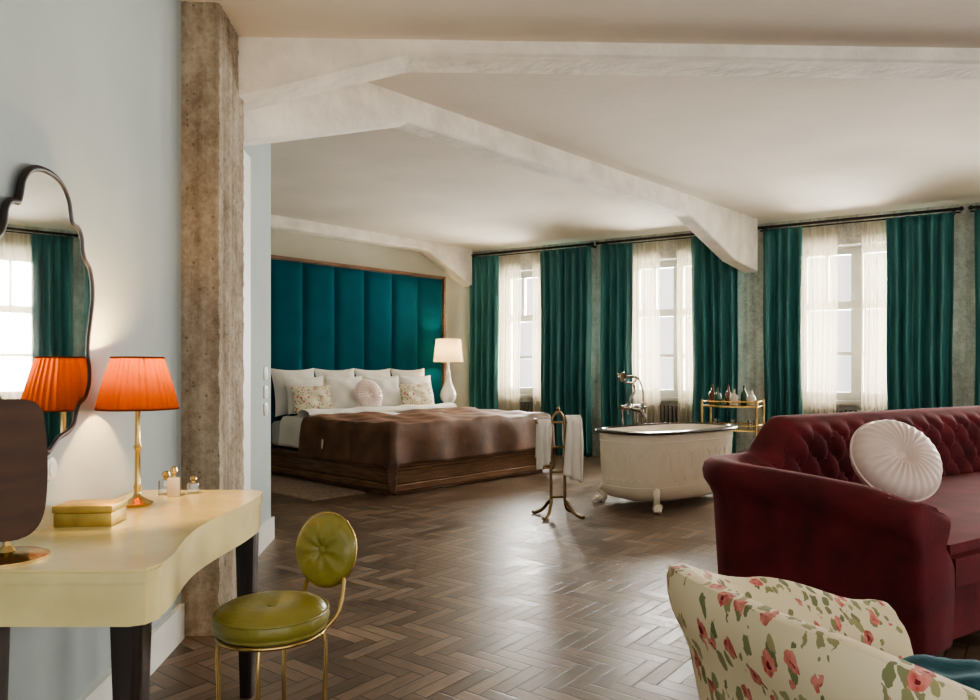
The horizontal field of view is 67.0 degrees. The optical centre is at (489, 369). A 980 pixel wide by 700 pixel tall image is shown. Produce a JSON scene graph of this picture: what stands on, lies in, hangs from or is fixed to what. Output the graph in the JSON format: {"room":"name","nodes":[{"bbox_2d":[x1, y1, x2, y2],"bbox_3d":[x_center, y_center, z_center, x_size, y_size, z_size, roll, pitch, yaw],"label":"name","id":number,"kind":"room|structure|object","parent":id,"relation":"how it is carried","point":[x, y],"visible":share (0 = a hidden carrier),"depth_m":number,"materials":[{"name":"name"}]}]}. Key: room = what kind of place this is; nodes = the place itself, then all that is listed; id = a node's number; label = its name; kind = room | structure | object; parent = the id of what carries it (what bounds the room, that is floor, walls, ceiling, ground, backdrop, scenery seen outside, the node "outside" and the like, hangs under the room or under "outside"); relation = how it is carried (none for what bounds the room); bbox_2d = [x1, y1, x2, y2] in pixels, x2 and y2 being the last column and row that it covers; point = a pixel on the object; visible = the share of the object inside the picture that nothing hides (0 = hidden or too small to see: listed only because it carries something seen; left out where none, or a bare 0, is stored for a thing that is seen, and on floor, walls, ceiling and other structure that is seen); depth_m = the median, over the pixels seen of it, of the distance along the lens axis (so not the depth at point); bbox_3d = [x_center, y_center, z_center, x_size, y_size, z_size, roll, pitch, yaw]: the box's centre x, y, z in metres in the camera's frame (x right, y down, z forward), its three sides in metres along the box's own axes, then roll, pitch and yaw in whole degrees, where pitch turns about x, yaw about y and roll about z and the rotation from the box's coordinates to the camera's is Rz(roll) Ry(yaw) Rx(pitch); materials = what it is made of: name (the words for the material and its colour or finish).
{"room":"hotel room","nodes":[
{"label":"hotel room","id":0,"kind":"room"},
{"bbox_2d":[0,0,270,699],"bbox_3d":[-1.271,-0.290,1.344,0.250,2.820,7.120,0,0,-5],"label":"wall","id":1,"kind":"structure","parent":0,"point":[90,90],"depth_m":2.41,"materials":[{"name":"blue paint"}]},
{"bbox_2d":[0,165,94,454],"bbox_3d":[-1.182,-0.154,1.970,0.019,0.767,0.552,0,0,-5],"label":"wall mirror","id":2,"kind":"object","parent":1,"relation":"attached to","point":[47,286],"visible":0.84,"depth_m":1.96,"materials":[{"name":"brown metal"}]},
{"bbox_2d":[48,457,57,480],"bbox_3d":[-1.198,0.270,2.021,0.012,0.064,0.064,0,0,-5],"label":"wall socket","id":3,"kind":"object","parent":1,"relation":"attached to","point":[52,464],"visible":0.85,"depth_m":2.02,"materials":[{"name":"white plastic"}]},
{"bbox_2d":[78,603,184,699],"bbox_3d":[-1.063,1.048,0.499,0.023,0.145,5.200,0,0,-5],"label":"baseboard","id":4,"kind":"structure","parent":1,"relation":"attached to","point":[169,633],"depth_m":2.81,"materials":[{"name":"white paint"}]},
{"bbox_2d":[181,1,243,635],"bbox_3d":[-1.247,-0.215,3.324,0.178,2.670,0.423,0,0,-5],"label":"column","id":5,"kind":"structure","parent":1,"relation":"attached to","point":[212,111],"depth_m":3.12,"materials":[{"name":"concrete"}]},
{"bbox_2d":[243,149,250,489],"bbox_3d":[-1.364,-0.040,4.096,0.034,2.320,0.180,0,0,-5],"label":"trim","id":6,"kind":"structure","parent":1,"relation":"attached to","point":[247,160],"depth_m":4.12,"materials":[{"name":"white paint"}]},
{"bbox_2d":[264,403,267,415],"bbox_3d":[-1.428,0.250,4.721,0.016,0.080,0.080,0,0,-5],"label":"light switch","id":7,"kind":"object","parent":1,"relation":"attached to","point":[265,404],"visible":1,"depth_m":4.69,"materials":[{"name":"white plastic"}]},
{"bbox_2d":[264,367,267,378],"bbox_3d":[-1.428,0.020,4.721,0.016,0.080,0.080,0,0,-5],"label":"light switch","id":8,"kind":"object","parent":1,"relation":"attached to","point":[265,368],"visible":1,"depth_m":4.70,"materials":[{"name":"white plastic"}]},
{"bbox_2d":[264,386,267,397],"bbox_3d":[-1.428,0.140,4.721,0.016,0.080,0.080,0,0,-5],"label":"light switch","id":9,"kind":"object","parent":1,"relation":"attached to","point":[265,387],"visible":1,"depth_m":4.70,"materials":[{"name":"white plastic"}]},
{"bbox_2d":[258,517,274,555],"bbox_3d":[-1.384,1.048,4.235,0.020,0.145,1.380,0,0,-5],"label":"baseboard","id":10,"kind":"structure","parent":1,"relation":"attached to","point":[267,530],"depth_m":4.67,"materials":[{"name":"white paint"}]},
{"bbox_2d":[243,82,757,272],"bbox_3d":[0.727,-1.402,6.025,0.160,0.636,6.515,0,0,43],"label":"beam","id":11,"kind":"structure","parent":1,"relation":"attached to","point":[732,235],"depth_m":5.13,"materials":[{"name":"paint"}]},
{"bbox_2d":[238,37,979,111],"bbox_3d":[3.949,-1.486,3.730,10.512,0.467,0.220,0,0,-2],"label":"beam","id":12,"kind":"structure","parent":1,"relation":"attached to","point":[272,71],"depth_m":3.53,"materials":[{"name":"paint"}]},
{"bbox_2d":[271,230,472,406],"bbox_3d":[-3.218,-0.290,7.653,0.231,2.820,8.800,0,0,43],"label":"wall","id":13,"kind":"structure","parent":0,"point":[287,244],"depth_m":9.67,"materials":[{"name":"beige paint"}]},
{"bbox_2d":[271,255,445,445],"bbox_3d":[-1.716,-0.075,8.988,0.136,2.390,3.120,0,0,43],"label":"headboard","id":14,"kind":"object","parent":13,"relation":"attached to","point":[325,315],"visible":0.52,"depth_m":8.96,"materials":[{"name":"teal fabric"}]},
{"bbox_2d":[271,215,471,286],"bbox_3d":[-2.959,-1.450,7.639,0.236,0.540,7.732,0,0,43],"label":"beam","id":15,"kind":"structure","parent":13,"relation":"attached to","point":[455,261],"depth_m":9.43,"materials":[{"name":"paint"}]},
{"bbox_2d":[149,454,979,699],"bbox_3d":[1.500,1.150,5.400,16.000,0.060,15.200,0,0,0],"label":"floor","id":16,"kind":"structure","parent":0,"point":[459,592],"depth_m":3.53,"materials":[{"name":"brown wood"}]},
{"bbox_2d":[0,490,262,699],"bbox_3d":[-0.971,0.770,2.078,0.466,0.700,1.087,0,0,-5],"label":"table","id":17,"kind":"object","parent":16,"relation":"on","point":[123,576],"visible":0.88,"depth_m":1.64,"materials":[{"name":"paint"}]},
{"bbox_2d":[0,399,50,567],"bbox_3d":[-1.075,0.242,1.645,0.170,0.355,0.170,0,0,0],"label":"vanity mirror","id":18,"kind":"object","parent":17,"relation":"on","point":[23,440],"visible":1,"depth_m":1.66,"materials":[{"name":"gold metal"}]},
{"bbox_2d":[52,499,127,526],"bbox_3d":[-1.095,0.392,2.030,0.156,0.056,0.106,0,0,-5],"label":"box","id":19,"kind":"object","parent":17,"relation":"on","point":[102,512],"visible":1,"depth_m":1.98,"materials":[{"name":"gold metal"}]},
{"bbox_2d":[94,356,178,507],"bbox_3d":[-1.095,0.190,2.300,0.239,0.461,0.239,0,0,0],"label":"table lamp","id":20,"kind":"object","parent":17,"relation":"on","point":[136,384],"visible":0.99,"depth_m":2.23,"materials":[{"name":"orange fabric"}]},
{"bbox_2d":[158,471,169,494],"bbox_3d":[-1.095,0.380,2.500,0.044,0.080,0.044,0,0,-17],"label":"perfume bottle","id":21,"kind":"object","parent":17,"relation":"on","point":[165,474],"visible":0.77,"depth_m":2.49,"materials":[{"name":"clear glass"}]},
{"bbox_2d":[167,466,180,496],"bbox_3d":[-1.055,0.370,2.470,0.040,0.100,0.040,0,0,-17],"label":"perfume bottle","id":22,"kind":"object","parent":17,"relation":"on","point":[173,483],"visible":1,"depth_m":2.45,"materials":[{"name":"pink glass"}]},
{"bbox_2d":[187,476,198,493],"bbox_3d":[-1.010,0.390,2.520,0.036,0.060,0.036,0,0,-17],"label":"perfume bottle","id":23,"kind":"object","parent":17,"relation":"on","point":[192,478],"visible":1,"depth_m":2.52,"materials":[{"name":"clear glass"}]},
{"bbox_2d":[211,512,357,699],"bbox_3d":[-0.599,0.773,2.094,0.319,0.695,0.372,0,0,25],"label":"chair","id":24,"kind":"object","parent":16,"relation":"on","point":[326,544],"visible":1,"depth_m":2.07,"materials":[{"name":"green leather"}]},
{"bbox_2d":[271,475,364,500],"bbox_3d":[-1.968,1.113,7.117,1.750,0.011,0.560,0,0,43],"label":"rug","id":25,"kind":"object","parent":16,"relation":"on","point":[305,490],"visible":0.57,"depth_m":6.80,"materials":[{"name":"brown carpet"}]},
{"bbox_2d":[271,403,554,494],"bbox_3d":[-0.879,0.761,8.070,2.282,0.719,2.366,0,0,43],"label":"bed","id":26,"kind":"object","parent":16,"relation":"on","point":[407,448],"visible":0.97,"depth_m":7.22,"materials":[{"name":"brown fabric"}]},
{"bbox_2d":[271,368,313,416],"bbox_3d":[-2.157,0.240,8.196,0.204,0.526,0.560,0,0,44],"label":"pillow","id":27,"kind":"object","parent":26,"relation":"on","point":[281,401],"visible":0.48,"depth_m":8.04,"materials":[{"name":"white fabric"}]},
{"bbox_2d":[283,376,322,414],"bbox_3d":[-2.009,0.270,8.085,0.197,0.409,0.535,0,0,45],"label":"pillow","id":28,"kind":"object","parent":26,"relation":"on","point":[313,381],"visible":0.38,"depth_m":7.94,"materials":[{"name":"white fabric"}]},
{"bbox_2d":[290,384,332,413],"bbox_3d":[-1.905,0.310,7.961,0.153,0.301,0.522,0,0,43],"label":"floral cushion","id":29,"kind":"object","parent":26,"relation":"on","point":[305,397],"visible":0.87,"depth_m":7.90,"materials":[{"name":"beige fabric"}]},
{"bbox_2d":[314,368,353,384],"bbox_3d":[-1.776,0.240,8.606,0.208,0.526,0.560,0,0,45],"label":"pillow","id":30,"kind":"object","parent":26,"relation":"on","point":[318,372],"visible":0.18,"depth_m":8.56,"materials":[{"name":"white fabric"}]},
{"bbox_2d":[325,376,361,408],"bbox_3d":[-1.641,0.270,8.480,0.198,0.409,0.533,0,0,43],"label":"pillow","id":31,"kind":"object","parent":26,"relation":"on","point":[342,389],"visible":0.78,"depth_m":8.37,"materials":[{"name":"white fabric"}]},
{"bbox_2d":[278,411,439,447],"bbox_3d":[-1.136,0.625,8.310,0.874,0.344,2.306,0,0,43],"label":"duvet","id":32,"kind":"object","parent":26,"relation":"on","point":[307,429],"depth_m":7.54,"materials":[{"name":"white fabric"}]},
{"bbox_2d":[355,379,382,406],"bbox_3d":[-1.390,0.290,8.492,0.171,0.377,0.390,0,0,41],"label":"round cushion","id":33,"kind":"object","parent":26,"relation":"on","point":[368,393],"visible":0.93,"depth_m":8.44,"materials":[{"name":"white fabric"}]},
{"bbox_2d":[354,368,389,379],"bbox_3d":[-1.394,0.240,9.016,0.208,0.526,0.560,0,0,43],"label":"pillow","id":34,"kind":"object","parent":26,"relation":"on","point":[359,372],"visible":0.17,"depth_m":8.99,"materials":[{"name":"white fabric"}]},
{"bbox_2d":[364,376,401,405],"bbox_3d":[-1.273,0.270,8.875,0.533,0.409,0.197,0,0,-45],"label":"pillow","id":35,"kind":"object","parent":26,"relation":"on","point":[389,386],"visible":0.56,"depth_m":8.85,"materials":[{"name":"white fabric"}]},
{"bbox_2d":[390,368,423,401],"bbox_3d":[-1.012,0.240,9.425,0.562,0.526,0.202,0,0,-45],"label":"pillow","id":36,"kind":"object","parent":26,"relation":"on","point":[420,372],"visible":0.21,"depth_m":9.38,"materials":[{"name":"white fabric"}]},
{"bbox_2d":[398,383,432,404],"bbox_3d":[-0.895,0.310,9.043,0.148,0.301,0.520,0,0,45],"label":"floral cushion","id":37,"kind":"object","parent":26,"relation":"on","point":[414,394],"visible":0.88,"depth_m":8.98,"materials":[{"name":"beige fabric"}]},
{"bbox_2d":[399,375,433,403],"bbox_3d":[-0.902,0.270,9.268,0.194,0.409,0.530,0,0,42],"label":"pillow","id":38,"kind":"object","parent":26,"relation":"on","point":[404,379],"visible":0.3,"depth_m":9.23,"materials":[{"name":"white fabric"}]},
{"bbox_2d":[520,402,532,411],"bbox_3d":[0.655,0.780,10.177,0.940,0.680,0.070,0,0,31],"label":"radiator","id":39,"kind":"object","parent":16,"relation":"on","point":[524,406],"visible":0.09,"depth_m":10.23,"materials":[{"name":"metal"}]},
{"bbox_2d":[531,406,585,520],"bbox_3d":[0.520,0.697,5.660,0.380,0.844,0.318,0,0,-12],"label":"towel stand","id":40,"kind":"object","parent":16,"relation":"on","point":[549,502],"visible":0.92,"depth_m":5.65,"materials":[{"name":"gold metal"}]},
{"bbox_2d":[535,419,551,469],"bbox_3d":[0.414,0.567,5.636,0.140,0.386,0.138,0,0,-12],"label":"towel","id":41,"kind":"object","parent":40,"relation":"hanging from","point":[544,426],"visible":1,"depth_m":5.60,"materials":[{"name":"white fabric"}]},
{"bbox_2d":[562,415,582,482],"bbox_3d":[0.629,0.602,5.681,0.185,0.514,0.188,0,0,-12],"label":"towel","id":42,"kind":"object","parent":40,"relation":"hanging from","point":[573,456],"visible":0.98,"depth_m":5.61,"materials":[{"name":"white fabric"}]},
{"bbox_2d":[616,372,646,424],"bbox_3d":[1.324,0.570,6.682,0.404,1.101,0.246,0,0,-38],"label":"tap","id":43,"kind":"object","parent":16,"relation":"on","point":[637,408],"visible":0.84,"depth_m":6.71,"materials":[{"name":"silver metal"}]},
{"bbox_2d":[592,422,737,512],"bbox_3d":[1.534,0.804,6.363,1.438,0.636,0.758,0,0,-38],"label":"bathtub","id":44,"kind":"object","parent":16,"relation":"on","point":[655,463],"visible":0.88,"depth_m":5.94,"materials":[{"name":"cream enamel"},{"name":"chrome"}]},
{"bbox_2d":[660,405,677,422],"bbox_3d":[2.294,0.780,9.179,0.940,0.680,0.070,0,0,31],"label":"radiator","id":45,"kind":"object","parent":16,"relation":"on","point":[668,414],"visible":0.09,"depth_m":9.20,"materials":[{"name":"metal"}]},
{"bbox_2d":[701,399,764,436],"bbox_3d":[2.500,0.710,7.620,0.600,0.819,0.400,0,0,31],"label":"trolley","id":46,"kind":"object","parent":16,"relation":"on","point":[741,428],"visible":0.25,"depth_m":7.50,"materials":[{"name":"gold metal"}]},
{"bbox_2d":[709,385,715,403],"bbox_3d":[2.338,0.259,7.777,0.072,0.200,0.072,0,0,0],"label":"bottle","id":47,"kind":"object","parent":46,"relation":"on","point":[712,392],"visible":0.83,"depth_m":7.75,"materials":[{"name":"orange glass"}]},
{"bbox_2d":[714,387,721,404],"bbox_3d":[2.354,0.269,7.650,0.076,0.180,0.076,0,0,0],"label":"bottle","id":48,"kind":"object","parent":46,"relation":"on","point":[717,396],"visible":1,"depth_m":7.62,"materials":[{"name":"green glass"}]},
{"bbox_2d":[725,385,731,404],"bbox_3d":[2.485,0.259,7.711,0.070,0.200,0.070,0,0,0],"label":"bottle","id":49,"kind":"object","parent":46,"relation":"on","point":[728,393],"visible":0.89,"depth_m":7.69,"materials":[{"name":"orange glass"}]},
{"bbox_2d":[703,404,763,407],"bbox_3d":[2.500,0.370,7.620,0.560,0.020,0.360,0,0,31],"label":"shelf","id":50,"kind":"object","parent":46,"relation":"attached to","point":[706,405],"depth_m":7.51,"materials":[{"name":"gold metal"}]},
{"bbox_2d":[730,389,737,404],"bbox_3d":[2.496,0.279,7.575,0.084,0.160,0.084,0,0,0],"label":"bottle","id":51,"kind":"object","parent":46,"relation":"on","point":[733,397],"visible":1,"depth_m":7.54,"materials":[{"name":"glass"}]},
{"bbox_2d":[740,385,747,404],"bbox_3d":[2.617,0.259,7.619,0.072,0.200,0.072,0,0,0],"label":"bottle","id":52,"kind":"object","parent":46,"relation":"on","point":[743,397],"visible":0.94,"depth_m":7.59,"materials":[{"name":"green glass"}]},
{"bbox_2d":[733,427,760,432],"bbox_3d":[2.500,0.610,7.620,0.560,0.020,0.360,0,0,31],"label":"shelf","id":53,"kind":"object","parent":46,"relation":"attached to","point":[740,429],"depth_m":7.43,"materials":[{"name":"gold metal"}]},
{"bbox_2d":[747,391,755,405],"bbox_3d":[2.647,0.284,7.496,0.090,0.150,0.090,0,0,0],"label":"bottle","id":54,"kind":"object","parent":46,"relation":"on","point":[751,397],"visible":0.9,"depth_m":7.46,"materials":[{"name":"glass"}]},
{"bbox_2d":[667,563,979,699],"bbox_3d":[0.785,0.764,1.456,0.762,0.712,0.846,0,0,-18],"label":"armchair","id":55,"kind":"object","parent":16,"relation":"on","point":[747,638],"visible":1,"depth_m":1.32,"materials":[{"name":"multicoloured fabric"}]},
{"bbox_2d":[902,654,979,690],"bbox_3d":[0.968,0.678,1.517,0.347,0.138,0.385,0,0,-18],"label":"cushion","id":56,"kind":"object","parent":55,"relation":"on","point":[966,672],"visible":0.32,"depth_m":1.55,"materials":[{"name":"teal fabric"}]},
{"bbox_2d":[702,406,979,654],"bbox_3d":[2.906,0.688,4.268,4.130,0.864,1.305,0,0,-32],"label":"sofa","id":57,"kind":"object","parent":16,"relation":"on","point":[793,506],"visible":0.76,"depth_m":3.07,"materials":[{"name":"red fabric"}]},
{"bbox_2d":[850,420,942,501],"bbox_3d":[2.069,0.460,3.777,0.430,0.404,0.355,0,0,20],"label":"round cushion","id":58,"kind":"object","parent":57,"relation":"on","point":[894,457],"visible":0.93,"depth_m":3.69,"materials":[{"name":"white fabric"}]},
{"bbox_2d":[919,471,979,587],"bbox_3d":[2.986,0.744,4.141,3.550,0.148,1.005,0,0,-32],"label":"seat cushion","id":59,"kind":"object","parent":57,"relation":"on","point":[957,496],"depth_m":3.36,"materials":[{"name":"red fabric"}]},
{"bbox_2d":[836,409,860,412],"bbox_3d":[4.019,0.780,8.128,0.940,0.680,0.070,0,0,31],"label":"radiator","id":60,"kind":"object","parent":16,"relation":"on","point":[840,411],"visible":0.15,"depth_m":8.15,"materials":[{"name":"metal"}]},
{"bbox_3d":[-0.524,0.808,9.736,0.510,0.625,0.500,0,0,43],"label":"nightstand","id":61,"kind":"object","parent":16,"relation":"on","visible":0},
{"bbox_2d":[433,339,462,402],"bbox_3d":[-0.547,0.045,9.703,0.390,0.900,0.390,0,0,0],"label":"table lamp","id":62,"kind":"object","parent":61,"relation":"on","point":[446,350],"visible":0.83,"depth_m":9.59,"materials":[{"name":"white ceramic"}]},
{"bbox_2d":[181,0,979,47],"bbox_3d":[3.750,-1.700,0.900,11.500,0.300,6.200,0,0,0],"label":"ceiling","id":63,"kind":"structure","parent":0,"point":[863,23],"depth_m":3.29,"materials":[{"name":"paint"}]},
{"bbox_2d":[271,72,979,251],"bbox_3d":[1.500,-1.800,8.260,16.000,0.200,9.480,0,0,0],"label":"ceiling","id":64,"kind":"structure","parent":0,"point":[765,149],"depth_m":5.92,"materials":[{"name":"paint"}]},
{"bbox_2d":[473,202,979,455],"bbox_3d":[4.171,-0.290,8.174,10.650,2.820,0.331,0,0,31],"label":"wall","id":65,"kind":"structure","parent":0,"point":[750,285],"depth_m":8.61,"materials":[{"name":"beige paint"}]},
{"bbox_2d":[520,272,532,397],"bbox_3d":[0.704,-0.500,10.259,1.260,1.760,0.250,0,0,31],"label":"window","id":66,"kind":"structure","parent":65,"relation":"in","point":[524,392],"depth_m":10.46,"materials":[{"name":"paint"}]},
{"bbox_2d":[471,242,596,257],"bbox_3d":[0.542,-1.610,10.030,1.970,0.048,0.259,0,0,31],"label":"curtain rod","id":67,"kind":"object","parent":65,"relation":"attached to","point":[591,244],"visible":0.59,"depth_m":9.92,"materials":[{"name":"black metal"}]},
{"bbox_2d":[469,255,498,409],"bbox_3d":[-0.079,-0.236,10.291,0.453,2.688,0.120,0,0,31],"label":"curtain","id":68,"kind":"object","parent":67,"relation":"hanging from","point":[484,290],"visible":0.8,"depth_m":10.29,"materials":[{"name":"teal fabric"}]},
{"bbox_2d":[498,255,520,410],"bbox_3d":[0.271,-0.240,10.235,0.348,2.680,0.059,0,0,31],"label":"sheer curtain","id":69,"kind":"object","parent":67,"relation":"hanging from","point":[509,266],"visible":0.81,"depth_m":10.23,"materials":[{"name":"white fabric"}]},
{"bbox_2d":[532,253,540,411],"bbox_3d":[0.689,-0.240,9.981,0.268,2.680,0.058,0,0,31],"label":"sheer curtain","id":70,"kind":"object","parent":67,"relation":"hanging from","point":[536,291],"visible":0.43,"depth_m":10.01,"materials":[{"name":"white fabric"}]},
{"bbox_2d":[540,246,591,456],"bbox_3d":[0.979,-0.236,9.643,0.730,2.688,0.125,0,0,31],"label":"curtain","id":71,"kind":"object","parent":67,"relation":"hanging from","point":[565,274],"visible":0.84,"depth_m":9.62,"materials":[{"name":"teal fabric"}]},
{"bbox_2d":[596,233,694,244],"bbox_3d":[2.186,-1.610,9.029,1.840,0.048,0.259,0,0,31],"label":"curtain rod","id":72,"kind":"object","parent":65,"relation":"attached to","point":[687,234],"visible":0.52,"depth_m":9.09,"materials":[{"name":"black metal"}]},
{"bbox_2d":[600,243,632,426],"bbox_3d":[1.580,-0.236,9.282,0.435,2.688,0.122,0,0,31],"label":"curtain","id":73,"kind":"object","parent":72,"relation":"hanging from","point":[616,260],"visible":0.84,"depth_m":9.28,"materials":[{"name":"teal fabric"}]},
{"bbox_2d":[632,242,659,423],"bbox_3d":[1.933,-0.240,9.223,0.381,2.680,0.058,0,0,31],"label":"sheer curtain","id":74,"kind":"object","parent":72,"relation":"hanging from","point":[646,256],"visible":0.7,"depth_m":9.21,"materials":[{"name":"white fabric"}]},
{"bbox_2d":[677,239,692,421],"bbox_3d":[2.394,-0.240,8.942,0.291,2.680,0.058,0,0,31],"label":"sheer curtain","id":75,"kind":"object","parent":72,"relation":"hanging from","point":[684,255],"visible":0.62,"depth_m":8.97,"materials":[{"name":"white fabric"}]},
{"bbox_2d":[691,236,737,453],"bbox_3d":[2.616,-0.236,8.641,0.552,2.688,0.125,0,0,31],"label":"curtain","id":76,"kind":"object","parent":72,"relation":"hanging from","point":[714,281],"visible":0.69,"depth_m":8.63,"materials":[{"name":"teal fabric"}]},
{"bbox_2d":[660,260,677,400],"bbox_3d":[2.345,-0.500,9.261,1.260,1.760,0.250,0,0,31],"label":"window","id":77,"kind":"structure","parent":65,"relation":"in","point":[666,395],"depth_m":9.31,"materials":[{"name":"paint"}]},
{"bbox_2d":[836,246,861,404],"bbox_3d":[4.071,-0.500,8.212,1.260,1.760,0.250,0,0,31],"label":"window","id":78,"kind":"structure","parent":65,"relation":"in","point":[855,305],"depth_m":8.25,"materials":[{"name":"paint"}]},
{"bbox_2d":[758,206,963,231],"bbox_3d":[3.920,-1.610,7.974,2.000,0.048,0.259,0,0,31],"label":"curtain rod","id":79,"kind":"object","parent":65,"relation":"attached to","point":[961,208],"visible":0.83,"depth_m":7.89,"materials":[{"name":"black metal"}]},
{"bbox_2d":[763,226,801,422],"bbox_3d":[3.261,-0.236,8.254,0.416,2.688,0.118,0,0,31],"label":"curtain","id":80,"kind":"object","parent":79,"relation":"hanging from","point":[782,247],"visible":0.71,"depth_m":8.24,"materials":[{"name":"teal fabric"}]},
{"bbox_2d":[801,225,837,413],"bbox_3d":[3.623,-0.240,8.194,0.418,2.680,0.057,0,0,31],"label":"sheer curtain","id":81,"kind":"object","parent":79,"relation":"hanging from","point":[819,301],"visible":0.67,"depth_m":8.18,"materials":[{"name":"white fabric"}]},
{"bbox_2d":[861,221,886,410],"bbox_3d":[4.132,-0.240,7.884,0.320,2.680,0.059,0,0,31],"label":"sheer curtain","id":82,"kind":"object","parent":79,"relation":"hanging from","point":[873,234],"visible":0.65,"depth_m":7.90,"materials":[{"name":"white fabric"}]},
{"bbox_2d":[886,212,953,409],"bbox_3d":[4.387,-0.236,7.560,0.602,2.688,0.134,0,0,31],"label":"curtain","id":83,"kind":"object","parent":79,"relation":"hanging from","point":[919,248],"visible":0.71,"depth_m":7.56,"materials":[{"name":"teal fabric"}]},
{"bbox_2d":[968,205,979,211],"bbox_3d":[5.645,-1.610,6.923,1.980,0.048,0.259,0,0,31],"label":"curtain rod","id":84,"kind":"object","parent":65,"relation":"attached to","point":[977,207],"visible":0.96,"depth_m":7.32,"materials":[{"name":"black metal"}]},
{"bbox_2d":[974,209,979,405],"bbox_3d":[4.984,-0.236,7.203,0.451,2.688,0.120,0,0,31],"label":"curtain","id":85,"kind":"object","parent":84,"relation":"hanging from","point":[976,212],"visible":0.7,"depth_m":7.32,"materials":[{"name":"teal fabric"}]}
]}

